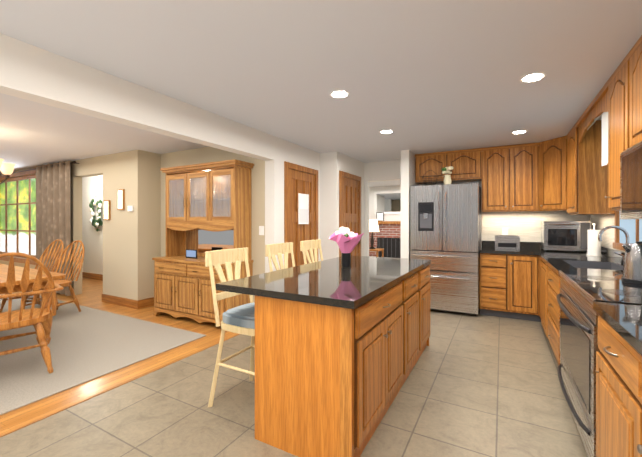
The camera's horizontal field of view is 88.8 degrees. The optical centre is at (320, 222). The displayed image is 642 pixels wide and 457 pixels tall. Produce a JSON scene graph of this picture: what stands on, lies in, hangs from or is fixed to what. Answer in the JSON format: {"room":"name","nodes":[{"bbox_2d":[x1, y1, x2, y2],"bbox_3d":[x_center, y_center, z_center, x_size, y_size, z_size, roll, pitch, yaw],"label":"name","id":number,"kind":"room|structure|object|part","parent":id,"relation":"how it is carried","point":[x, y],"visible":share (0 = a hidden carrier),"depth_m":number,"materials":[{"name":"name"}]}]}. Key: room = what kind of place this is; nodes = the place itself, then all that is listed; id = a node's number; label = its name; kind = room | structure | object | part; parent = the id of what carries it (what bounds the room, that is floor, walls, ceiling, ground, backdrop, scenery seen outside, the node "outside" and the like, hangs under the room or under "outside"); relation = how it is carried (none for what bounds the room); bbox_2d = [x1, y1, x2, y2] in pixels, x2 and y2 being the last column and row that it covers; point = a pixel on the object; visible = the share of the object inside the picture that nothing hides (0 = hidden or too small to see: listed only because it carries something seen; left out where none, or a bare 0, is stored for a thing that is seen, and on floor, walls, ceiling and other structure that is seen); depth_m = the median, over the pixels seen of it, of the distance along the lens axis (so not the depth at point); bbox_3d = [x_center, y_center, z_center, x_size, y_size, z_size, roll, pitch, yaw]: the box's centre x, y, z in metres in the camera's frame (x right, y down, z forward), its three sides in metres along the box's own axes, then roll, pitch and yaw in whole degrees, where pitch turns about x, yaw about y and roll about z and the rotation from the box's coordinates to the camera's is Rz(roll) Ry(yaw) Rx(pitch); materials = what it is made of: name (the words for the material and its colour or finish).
{"room":"dining room and kitchen","nodes":[
{"label":"dining room and kitchen","id":0,"kind":"room"},
{"bbox_2d":[0,150,160,299],"bbox_3d":[-5.365,0.106,6.653,6.230,2.400,0.500,0,0,29],"label":"wall","id":1,"kind":"structure","parent":0,"point":[131,245],"depth_m":5.15,"materials":[{"name":"beige paint"}]},
{"bbox_2d":[0,168,35,264],"bbox_3d":[-6.632,-0.114,7.100,2.560,1.920,0.140,0,0,29],"label":"dining room window","id":2,"kind":"structure","parent":1,"relation":"in","point":[17,214],"depth_m":7.08,"materials":[{"name":"brown wood"}]},
{"bbox_2d":[0,161,78,295],"bbox_3d":[-6.094,0.104,6.684,4.324,2.345,0.146,0,0,29],"label":"curtain","id":3,"kind":"object","parent":1,"relation":"hanging from","point":[52,202],"visible":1,"depth_m":5.91,"materials":[{"name":"fabric"}]},
{"bbox_3d":[-6.089,-1.029,6.692,4.324,0.052,0.125,0,0,29],"label":"curtain rod","id":4,"kind":"part","parent":3,"relation":"part of","materials":[{"name":"brown metal"}]},
{"bbox_2d":[104,200,110,219],"bbox_3d":[-3.458,-0.192,5.296,0.150,0.320,0.033,0,0,29],"label":"picture frame","id":5,"kind":"object","parent":1,"relation":"attached to","point":[107,209],"visible":1,"depth_m":5.27,"materials":[{"name":"white paper"}]},
{"bbox_2d":[102,294,138,308],"bbox_3d":[-3.177,1.243,5.155,0.974,0.130,0.012,0,0,29],"label":"baseboard","id":6,"kind":"structure","parent":1,"relation":"attached to","point":[129,303],"depth_m":5.13,"materials":[{"name":"brown wood"}]},
{"bbox_2d":[117,189,124,209],"bbox_3d":[-3.117,-0.351,5.107,0.150,0.320,0.033,0,0,29],"label":"picture frame","id":7,"kind":"object","parent":1,"relation":"attached to","point":[120,199],"visible":1,"depth_m":5.08,"materials":[{"name":"brown wood"}]},
{"bbox_2d":[127,206,132,211],"bbox_3d":[-2.905,-0.206,4.995,0.120,0.090,0.024,0,0,29],"label":"thermostat","id":8,"kind":"object","parent":1,"relation":"attached to","point":[129,208],"visible":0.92,"depth_m":4.98,"materials":[{"name":"white paint"}]},
{"bbox_2d":[139,297,153,308],"bbox_3d":[-2.664,1.244,5.089,0.012,0.130,0.330,0,0,29],"label":"baseboard","id":9,"kind":"structure","parent":1,"relation":"attached to","point":[143,303],"depth_m":5.04,"materials":[{"name":"brown wood"}]},
{"bbox_2d":[82,175,102,274],"bbox_3d":[-4.160,0.106,7.005,4.800,2.400,0.120,0,0,29],"label":"wall","id":10,"kind":"structure","parent":0,"point":[92,237],"depth_m":7.56,"materials":[{"name":"white paint"}]},
{"bbox_2d":[82,272,102,280],"bbox_3d":[-4.660,1.241,7.207,3.730,0.130,0.012,0,0,29],"label":"baseboard","id":11,"kind":"structure","parent":10,"relation":"attached to","point":[84,274],"depth_m":7.52,"materials":[{"name":"brown wood"}]},
{"bbox_2d":[89,195,102,230],"bbox_3d":[-5.047,-0.197,7.355,0.476,0.817,0.098,0,0,29],"label":"wreath","id":12,"kind":"object","parent":10,"relation":"attached to","point":[98,222],"visible":1,"depth_m":7.32,"materials":[{"name":"green"}]},
{"bbox_2d":[0,277,237,433],"bbox_3d":[-5.663,1.340,3.941,8.330,0.060,6.900,0,0,29],"label":"floor","id":13,"kind":"structure","parent":0,"point":[90,296],"depth_m":3.22,"materials":[{"name":"brown wood"}]},
{"bbox_2d":[0,296,205,414],"bbox_3d":[-4.442,1.305,2.925,4.650,0.012,4.500,0,0,29],"label":"dining rug","id":14,"kind":"object","parent":13,"relation":"on","point":[85,344],"visible":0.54,"depth_m":3.37,"materials":[{"name":"beige carpet"}]},
{"bbox_2d":[0,252,63,372],"bbox_3d":[-2.653,0.764,2.780,0.784,1.068,0.773,0,0,29],"label":"dining chair","id":15,"kind":"object","parent":14,"relation":"on","point":[22,317],"visible":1,"depth_m":2.77,"materials":[{"name":"brown wood"}]},
{"bbox_2d":[0,239,63,311],"bbox_3d":[-4.275,0.782,4.923,0.521,1.026,0.647,0,0,19],"label":"dining chair","id":16,"kind":"object","parent":14,"relation":"on","point":[56,256],"visible":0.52,"depth_m":5.11,"materials":[{"name":"brown wood"}]},
{"bbox_2d":[0,264,65,343],"bbox_3d":[-4.094,0.931,3.709,2.580,0.732,1.050,0,0,29],"label":"dining table","id":17,"kind":"object","parent":14,"relation":"on","point":[47,324],"visible":0.44,"depth_m":3.46,"materials":[{"name":"brown wood"}]},
{"bbox_2d":[23,240,84,311],"bbox_3d":[-3.728,0.783,4.621,0.521,1.026,0.647,0,0,15],"label":"dining chair","id":18,"kind":"object","parent":14,"relation":"on","point":[64,282],"visible":0.58,"depth_m":4.75,"materials":[{"name":"brown wood"}]},
{"bbox_2d":[152,259,179,317],"bbox_3d":[-1.979,0.919,4.648,0.578,0.780,0.494,0,0,29],"label":"base cabinet","id":19,"kind":"object","parent":13,"relation":"on","point":[166,271],"depth_m":4.43,"materials":[{"name":"brown wood"}]},
{"bbox_2d":[180,263,191,318],"bbox_3d":[-1.628,0.919,4.454,0.224,0.780,0.494,0,0,29],"label":"base cabinet","id":20,"kind":"object","parent":13,"relation":"on","point":[185,268],"depth_m":4.25,"materials":[{"name":"brown wood"}]},
{"bbox_2d":[192,260,252,324],"bbox_3d":[-1.277,0.920,4.260,0.578,0.780,0.494,0,0,29],"label":"base cabinet","id":21,"kind":"object","parent":13,"relation":"on","point":[202,298],"depth_m":4.09,"materials":[{"name":"brown wood"}]},
{"bbox_2d":[156,255,251,266],"bbox_3d":[-1.626,0.514,4.457,1.410,0.030,0.485,0,0,29],"label":"countertop","id":22,"kind":"structure","parent":21,"relation":"on","point":[179,258],"depth_m":4.48,"materials":[{"name":"brown wood"}]},
{"bbox_2d":[161,147,264,301],"bbox_3d":[-1.617,0.109,4.803,2.120,2.400,0.120,0,0,29],"label":"wall","id":23,"kind":"structure","parent":0,"point":[194,156],"depth_m":4.35,"materials":[{"name":"beige paint"}]},
{"bbox_2d":[259,226,263,234],"bbox_3d":[-0.774,0.110,4.261,0.080,0.120,0.013,0,0,29],"label":"switch plate","id":24,"kind":"object","parent":23,"relation":"attached to","point":[261,230],"visible":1,"depth_m":4.25,"materials":[{"name":"white paint"}]},
{"bbox_2d":[265,136,319,272],"bbox_3d":[-0.370,0.109,4.715,0.150,2.400,1.190,0,0,29],"label":"wall","id":25,"kind":"structure","parent":0,"point":[287,151],"depth_m":4.25,"materials":[{"name":"white paint"}]},
{"bbox_2d":[0,33,273,160],"bbox_3d":[-2.128,-0.936,1.526,0.150,0.300,6.090,0,0,29],"label":"header","id":26,"kind":"object","parent":25,"relation":"attached to","point":[34,73],"visible":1,"depth_m":2.43,"materials":[{"name":"white paint"}]},
{"bbox_2d":[284,161,317,267],"bbox_3d":[-0.330,0.252,4.767,0.170,2.115,0.890,0,0,29],"label":"door frame","id":27,"kind":"structure","parent":25,"relation":"attached to","point":[289,165],"depth_m":4.40,"materials":[{"name":"brown wood"}]},
{"bbox_2d":[289,169,314,267],"bbox_3d":[-0.265,0.285,4.731,0.109,2.024,0.732,0,0,29],"label":"door","id":28,"kind":"structure","parent":25,"relation":"in","point":[301,182],"depth_m":4.70,"materials":[{"name":"brown wood"}]},
{"bbox_2d":[297,193,309,223],"bbox_3d":[-0.252,-0.191,4.758,0.007,0.440,0.360,0,0,29],"label":"calendar","id":29,"kind":"object","parent":28,"relation":"attached to","point":[303,204],"visible":0.91,"depth_m":4.75,"materials":[{"name":"white paper"}]},
{"bbox_2d":[0,309,587,456],"bbox_3d":[0.090,1.343,1.699,3.910,0.060,8.530,0,0,29],"label":"floor","id":30,"kind":"structure","parent":0,"point":[478,385],"depth_m":2.27,"materials":[{"name":"beige tile"}]},
{"bbox_2d":[0,334,239,436],"bbox_3d":[-2.212,1.311,1.569,0.035,0.004,6.080,0,0,29],"label":"threshold strip","id":31,"kind":"object","parent":30,"relation":"on","point":[70,405],"depth_m":2.50,"materials":[{"name":"brown wood"}]},
{"bbox_2d":[205,247,254,406],"bbox_3d":[-0.501,0.764,2.430,0.562,1.103,0.482,0,0,29],"label":"bar stool","id":32,"kind":"object","parent":30,"relation":"on","point":[239,319],"visible":0.5,"depth_m":2.36,"materials":[{"name":"beige wood"}]},
{"bbox_2d":[265,242,294,271],"bbox_3d":[-0.186,0.763,3.124,0.562,1.103,0.482,0,0,29],"label":"bar stool","id":33,"kind":"object","parent":30,"relation":"on","point":[277,249],"visible":0.25,"depth_m":3.23,"materials":[{"name":"beige wood"}]},
{"bbox_2d":[300,239,322,264],"bbox_3d":[0.105,0.762,3.694,0.562,1.103,0.482,0,0,29],"label":"bar stool","id":34,"kind":"object","parent":30,"relation":"on","point":[309,245],"visible":0.27,"depth_m":3.80,"materials":[{"name":"beige wood"}]},
{"bbox_2d":[255,264,430,456],"bbox_3d":[0.394,0.872,2.716,0.688,0.880,2.058,0,0,29],"label":"kitchen island","id":35,"kind":"object","parent":30,"relation":"on","point":[339,349],"depth_m":1.86,"materials":[{"name":"brown wood"}]},
{"bbox_2d":[216,256,430,311],"bbox_3d":[0.235,0.412,2.743,0.955,0.040,2.020,0,0,29],"label":"island countertop","id":36,"kind":"structure","parent":35,"relation":"on","point":[328,283],"depth_m":2.17,"materials":[{"name":"black stone"}]},
{"bbox_2d":[329,227,363,266],"bbox_3d":[0.230,0.215,2.880,0.326,0.350,0.325,0,0,29],"label":"flower vase","id":37,"kind":"object","parent":36,"relation":"on","point":[346,240],"visible":1,"depth_m":2.83,"materials":[{"name":"pink paper"}]},
{"bbox_2d":[410,182,480,314],"bbox_3d":[1.901,0.376,4.981,0.920,1.865,0.800,0,0,29],"label":"refrigerator","id":38,"kind":"object","parent":30,"relation":"on","point":[445,229],"visible":0.9,"depth_m":4.64,"materials":[{"name":"grey metal"}]},
{"bbox_2d":[422,166,453,185],"bbox_3d":[1.760,-0.694,4.949,0.459,0.269,0.244,0,0,29],"label":"figurine","id":39,"kind":"object","parent":38,"relation":"on","point":[447,178],"visible":0.94,"depth_m":4.85,"materials":[{"name":"beige ceramic"}]},
{"bbox_2d":[479,252,530,320],"bbox_3d":[2.657,0.869,4.671,0.685,0.880,0.633,0,0,29],"label":"base cabinet","id":40,"kind":"object","parent":30,"relation":"on","point":[523,283],"depth_m":4.42,"materials":[{"name":"brown wood"}]},
{"bbox_2d":[479,248,587,255],"bbox_3d":[2.938,0.409,4.512,1.330,0.040,0.639,0,0,29],"label":"countertop","id":41,"kind":"structure","parent":40,"relation":"on","point":[532,250],"depth_m":4.50,"materials":[{"name":"black stone"}]},
{"bbox_2d":[495,235,519,249],"bbox_3d":[2.703,0.291,4.759,0.310,0.193,0.185,0,0,29],"label":"toaster","id":42,"kind":"object","parent":41,"relation":"on","point":[507,242],"visible":1,"depth_m":4.68,"materials":[{"name":"silver metal"}]},
{"bbox_2d":[541,221,590,250],"bbox_3d":[3.280,0.188,4.407,0.500,0.400,0.403,0,0,29],"label":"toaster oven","id":43,"kind":"object","parent":41,"relation":"on","point":[564,235],"visible":0.83,"depth_m":4.27,"materials":[{"name":"silver metal"}]},
{"bbox_2d":[531,256,538,321],"bbox_3d":[2.945,0.870,3.884,0.710,0.880,0.526,0,0,29],"label":"base cabinet","id":44,"kind":"object","parent":30,"relation":"on","point":[534,259],"depth_m":4.26,"materials":[{"name":"brown wood"}]},
{"bbox_2d":[543,280,554,354],"bbox_3d":[2.509,0.961,3.032,0.652,0.700,0.700,0,0,29],"label":"base cabinet","id":45,"kind":"object","parent":30,"relation":"on","point":[548,285],"depth_m":3.18,"materials":[{"name":"brown wood"}]},
{"bbox_2d":[539,260,623,325],"bbox_3d":[2.752,0.871,3.480,0.659,0.880,0.479,0,0,29],"label":"base cabinet","id":46,"kind":"object","parent":30,"relation":"on","point":[545,273],"depth_m":3.44,"materials":[{"name":"brown wood"}]},
{"bbox_2d":[535,252,622,275],"bbox_3d":[2.635,0.411,3.269,0.660,0.040,1.830,0,0,29],"label":"countertop","id":47,"kind":"structure","parent":46,"relation":"on","point":[563,261],"depth_m":3.33,"materials":[{"name":"black stone"}]},
{"bbox_2d":[586,224,601,255],"bbox_3d":[3.186,0.202,3.822,0.150,0.374,0.150,0,0,29],"label":"paper towel holder","id":48,"kind":"object","parent":47,"relation":"on","point":[593,245],"visible":1,"depth_m":3.78,"materials":[{"name":"white paper"}]},
{"bbox_2d":[598,226,628,265],"bbox_3d":[2.669,0.210,2.993,0.240,0.359,0.134,0,0,29],"label":"faucet","id":49,"kind":"object","parent":47,"relation":"on","point":[616,227],"visible":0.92,"depth_m":2.96,"materials":[{"name":"silver metal"}]},
{"bbox_2d":[556,270,641,456],"bbox_3d":[1.889,0.839,1.991,0.702,0.907,1.110,0,0,29],"label":"range","id":50,"kind":"object","parent":30,"relation":"on","point":[578,294],"visible":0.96,"depth_m":1.92,"materials":[{"name":"grey metal"}]},
{"bbox_2d":[622,241,641,283],"bbox_3d":[2.057,0.255,2.091,0.222,0.262,0.170,0,0,29],"label":"kettle","id":51,"kind":"object","parent":50,"relation":"on","point":[632,270],"visible":1,"depth_m":2.08,"materials":[{"name":"silver metal"}]},
{"bbox_2d":[590,308,634,456],"bbox_3d":[1.495,0.874,1.201,0.659,0.880,0.635,0,0,29],"label":"base cabinet","id":52,"kind":"object","parent":30,"relation":"on","point":[613,363],"depth_m":1.36,"materials":[{"name":"brown wood"}]},
{"bbox_2d":[593,301,641,351],"bbox_3d":[0.797,0.416,-0.065,0.660,0.040,3.525,0,0,29],"label":"countertop","id":53,"kind":"structure","parent":52,"relation":"on","point":[625,317],"depth_m":1.37,"materials":[{"name":"black stone"}]},
{"bbox_2d":[631,348,641,456],"bbox_3d":[1.187,0.875,0.643,0.659,0.880,0.640,0,0,29],"label":"base cabinet","id":54,"kind":"object","parent":30,"relation":"on","point":[636,356],"depth_m":1.13,"materials":[{"name":"brown wood"}]},
{"bbox_2d":[0,0,641,186],"bbox_3d":[-2.603,-1.142,5.562,12.360,0.100,12.700,0,0,29],"label":"ceiling","id":55,"kind":"structure","parent":0,"point":[423,76],"depth_m":2.27,"materials":[{"name":"white paint"}]},
{"bbox_2d":[0,159,15,183],"bbox_3d":[-4.038,-0.756,3.816,0.772,0.667,0.745,0,0,29],"label":"chandelier","id":56,"kind":"object","parent":55,"relation":"hanging from","point":[7,169],"visible":1,"depth_m":4.04,"materials":[{"name":"white glass"}]},
{"bbox_2d":[330,90,349,97],"bbox_3d":[0.158,-1.085,2.783,0.170,0.006,0.170,0,0,29],"label":"recessed light","id":57,"kind":"object","parent":55,"relation":"in","point":[339,94],"visible":1,"depth_m":2.78,"materials":[{"name":"white paint"}]},
{"bbox_2d":[379,130,393,133],"bbox_3d":[0.787,-1.087,3.944,0.170,0.006,0.170,0,0,29],"label":"recessed light","id":58,"kind":"object","parent":55,"relation":"in","point":[386,131],"visible":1,"depth_m":3.92,"materials":[{"name":"white paint"}]},
{"bbox_2d":[511,130,526,133],"bbox_3d":[2.394,-1.087,3.959,0.170,0.006,0.170,0,0,29],"label":"recessed light","id":59,"kind":"object","parent":55,"relation":"in","point":[519,132],"visible":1,"depth_m":3.96,"materials":[{"name":"white paint"}]},
{"bbox_2d":[520,72,545,82],"bbox_3d":[1.591,-1.085,2.461,0.170,0.006,0.170,0,0,29],"label":"recessed light","id":60,"kind":"object","parent":55,"relation":"in","point":[533,77],"visible":1,"depth_m":2.45,"materials":[{"name":"white paint"}]},
{"bbox_2d":[320,151,363,260],"bbox_3d":[0.326,0.108,5.667,0.450,2.400,1.150,0,0,29],"label":"wall","id":61,"kind":"structure","parent":0,"point":[332,164],"depth_m":5.14,"materials":[{"name":"white paint"}]},
{"bbox_2d":[339,170,360,256],"bbox_3d":[0.437,0.250,5.537,0.170,2.115,0.880,0,0,29],"label":"door frame","id":62,"kind":"structure","parent":61,"relation":"attached to","point":[349,176],"depth_m":5.53,"materials":[{"name":"brown wood"}]},
{"bbox_2d":[342,177,360,255],"bbox_3d":[0.503,0.284,5.501,0.109,2.024,0.722,0,0,29],"label":"door","id":63,"kind":"structure","parent":61,"relation":"in","point":[350,204],"depth_m":5.56,"materials":[{"name":"brown wood"}]},
{"bbox_2d":[369,186,400,220],"bbox_3d":[3.295,0.102,9.403,5.740,2.400,0.120,0,0,29],"label":"wall","id":64,"kind":"structure","parent":0,"point":[388,217],"depth_m":10.12,"materials":[{"name":"white paint"}]},
{"bbox_2d":[374,190,400,213],"bbox_3d":[2.187,-0.598,9.919,1.200,0.700,0.033,0,0,29],"label":"mirror","id":65,"kind":"object","parent":64,"relation":"attached to","point":[387,202],"visible":0.61,"depth_m":9.99,"materials":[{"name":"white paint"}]},
{"bbox_2d":[401,150,419,258],"bbox_3d":[1.446,0.108,5.289,0.125,2.400,0.730,0,0,29],"label":"wall","id":66,"kind":"structure","parent":0,"point":[407,169],"depth_m":4.97,"materials":[{"name":"white paint"}]},
{"bbox_2d":[364,160,590,255],"bbox_3d":[2.051,0.108,5.441,3.790,2.400,0.120,0,0,29],"label":"wall","id":67,"kind":"structure","parent":0,"point":[382,171],"depth_m":5.93,"materials":[{"name":"white paint"}]},
{"bbox_2d":[415,148,478,183],"bbox_3d":[2.014,-0.865,5.185,0.960,0.446,0.350,0,0,29],"label":"upper cabinet","id":68,"kind":"object","parent":67,"relation":"attached to","point":[465,163],"depth_m":5.03,"materials":[{"name":"brown wood"}]},
{"bbox_2d":[502,228,507,234],"bbox_3d":[2.781,0.149,4.952,0.080,0.120,0.006,0,0,29],"label":"electrical outlet plate","id":69,"kind":"object","parent":67,"relation":"attached to","point":[504,231],"visible":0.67,"depth_m":4.95,"materials":[{"name":"white paint"}]},
{"bbox_2d":[479,142,538,211],"bbox_3d":[2.755,-0.619,4.754,0.755,0.936,0.391,0,0,29],"label":"upper cabinet","id":70,"kind":"object","parent":67,"relation":"attached to","point":[508,174],"depth_m":4.63,"materials":[{"name":"brown wood"}]},
{"bbox_2d":[483,240,586,251],"bbox_3d":[3.085,0.339,4.778,1.330,0.100,0.020,0,0,29],"label":"backsplash","id":71,"kind":"structure","parent":67,"relation":"attached to","point":[486,243],"depth_m":4.82,"materials":[{"name":"black stone"}]},
{"bbox_2d":[591,214,614,217],"bbox_3d":[1.728,0.115,0.805,0.120,2.400,8.550,0,0,29],"label":"wall","id":72,"kind":"structure","parent":0,"point":[606,215],"depth_m":3.87,"materials":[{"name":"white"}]},
{"bbox_2d":[539,137,562,210],"bbox_3d":[3.259,-0.618,4.350,0.611,0.936,0.611,0,0,29],"label":"upper cabinet","id":73,"kind":"object","parent":72,"relation":"attached to","point":[550,151],"depth_m":4.29,"materials":[{"name":"brown wood"}]},
{"bbox_2d":[563,119,614,214],"bbox_3d":[3.076,-0.588,3.789,0.391,0.996,0.640,0,0,29],"label":"upper cabinet","id":74,"kind":"object","parent":72,"relation":"attached to","point":[569,173],"depth_m":3.55,"materials":[{"name":"brown wood"}]},
{"bbox_2d":[587,112,607,165],"bbox_3d":[2.549,-0.727,3.018,0.023,0.476,1.210,0,0,29],"label":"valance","id":75,"kind":"object","parent":74,"relation":"attached to","point":[604,138],"visible":0.21,"depth_m":2.82,"materials":[{"name":"white"}]},
{"bbox_2d":[601,244,624,259],"bbox_3d":[1.933,0.344,1.349,0.020,0.100,7.098,0,0,29],"label":"backsplash","id":76,"kind":"structure","parent":72,"relation":"attached to","point":[604,251],"depth_m":3.49,"materials":[{"name":"beige tile"}]},
{"bbox_2d":[603,50,630,210],"bbox_3d":[2.218,-0.585,2.191,0.350,0.996,0.550,0,0,29],"label":"upper cabinet","id":77,"kind":"object","parent":72,"relation":"attached to","point":[617,90],"depth_m":2.31,"materials":[{"name":"brown wood"}]},
{"bbox_2d":[613,211,641,250],"bbox_3d":[2.779,-0.308,2.892,0.046,1.160,1.180,0,0,29],"label":"window","id":78,"kind":"structure","parent":72,"relation":"in","point":[632,228],"depth_m":3.14,"materials":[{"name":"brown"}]},
{"bbox_2d":[631,35,641,146],"bbox_3d":[1.887,-0.767,1.591,0.350,0.631,0.960,0,0,29],"label":"upper cabinet","id":79,"kind":"object","parent":72,"relation":"attached to","point":[636,51],"depth_m":1.97,"materials":[{"name":"brown wood"}]},
{"bbox_2d":[620,141,641,218],"bbox_3d":[1.835,-0.229,1.608,0.457,0.425,0.940,0,0,29],"label":"microwave","id":80,"kind":"object","parent":79,"relation":"attached to","point":[630,182],"visible":1,"depth_m":1.90,"materials":[{"name":"grey"}]},
{"bbox_3d":[2.355,1.335,7.701,5.740,0.060,4.170,0,0,29],"label":"floor","id":81,"kind":"structure","parent":0,"visible":0},
{"bbox_2d":[369,248,383,256],"bbox_3d":[1.366,1.008,8.743,0.500,0.590,0.500,0,0,29],"label":"side table","id":82,"kind":"object","parent":81,"relation":"on","point":[378,249],"visible":0.23,"depth_m":8.55,"materials":[{"name":"brown wood"}]},
{"bbox_2d":[369,220,378,248],"bbox_3d":[1.366,0.321,8.743,0.380,0.780,0.380,0,0,29],"label":"light","id":83,"kind":"object","parent":82,"relation":"on","point":[373,226],"visible":0.81,"depth_m":8.61,"materials":[{"name":"white fabric"}]},
{"bbox_2d":[369,221,400,257],"bbox_3d":[2.002,0.637,9.586,1.960,1.330,0.800,0,0,29],"label":"fireplace","id":84,"kind":"object","parent":81,"relation":"on","point":[387,237],"visible":0.31,"depth_m":9.53,"materials":[{"name":"brick"}]},
{"bbox_2d":[376,212,383,220],"bbox_3d":[1.756,-0.164,9.730,0.230,0.268,0.023,0,0,29],"label":"framed picture","id":85,"kind":"object","parent":84,"relation":"on","point":[379,216],"visible":0.57,"depth_m":9.70,"materials":[{"name":"black paper"}]}
]}

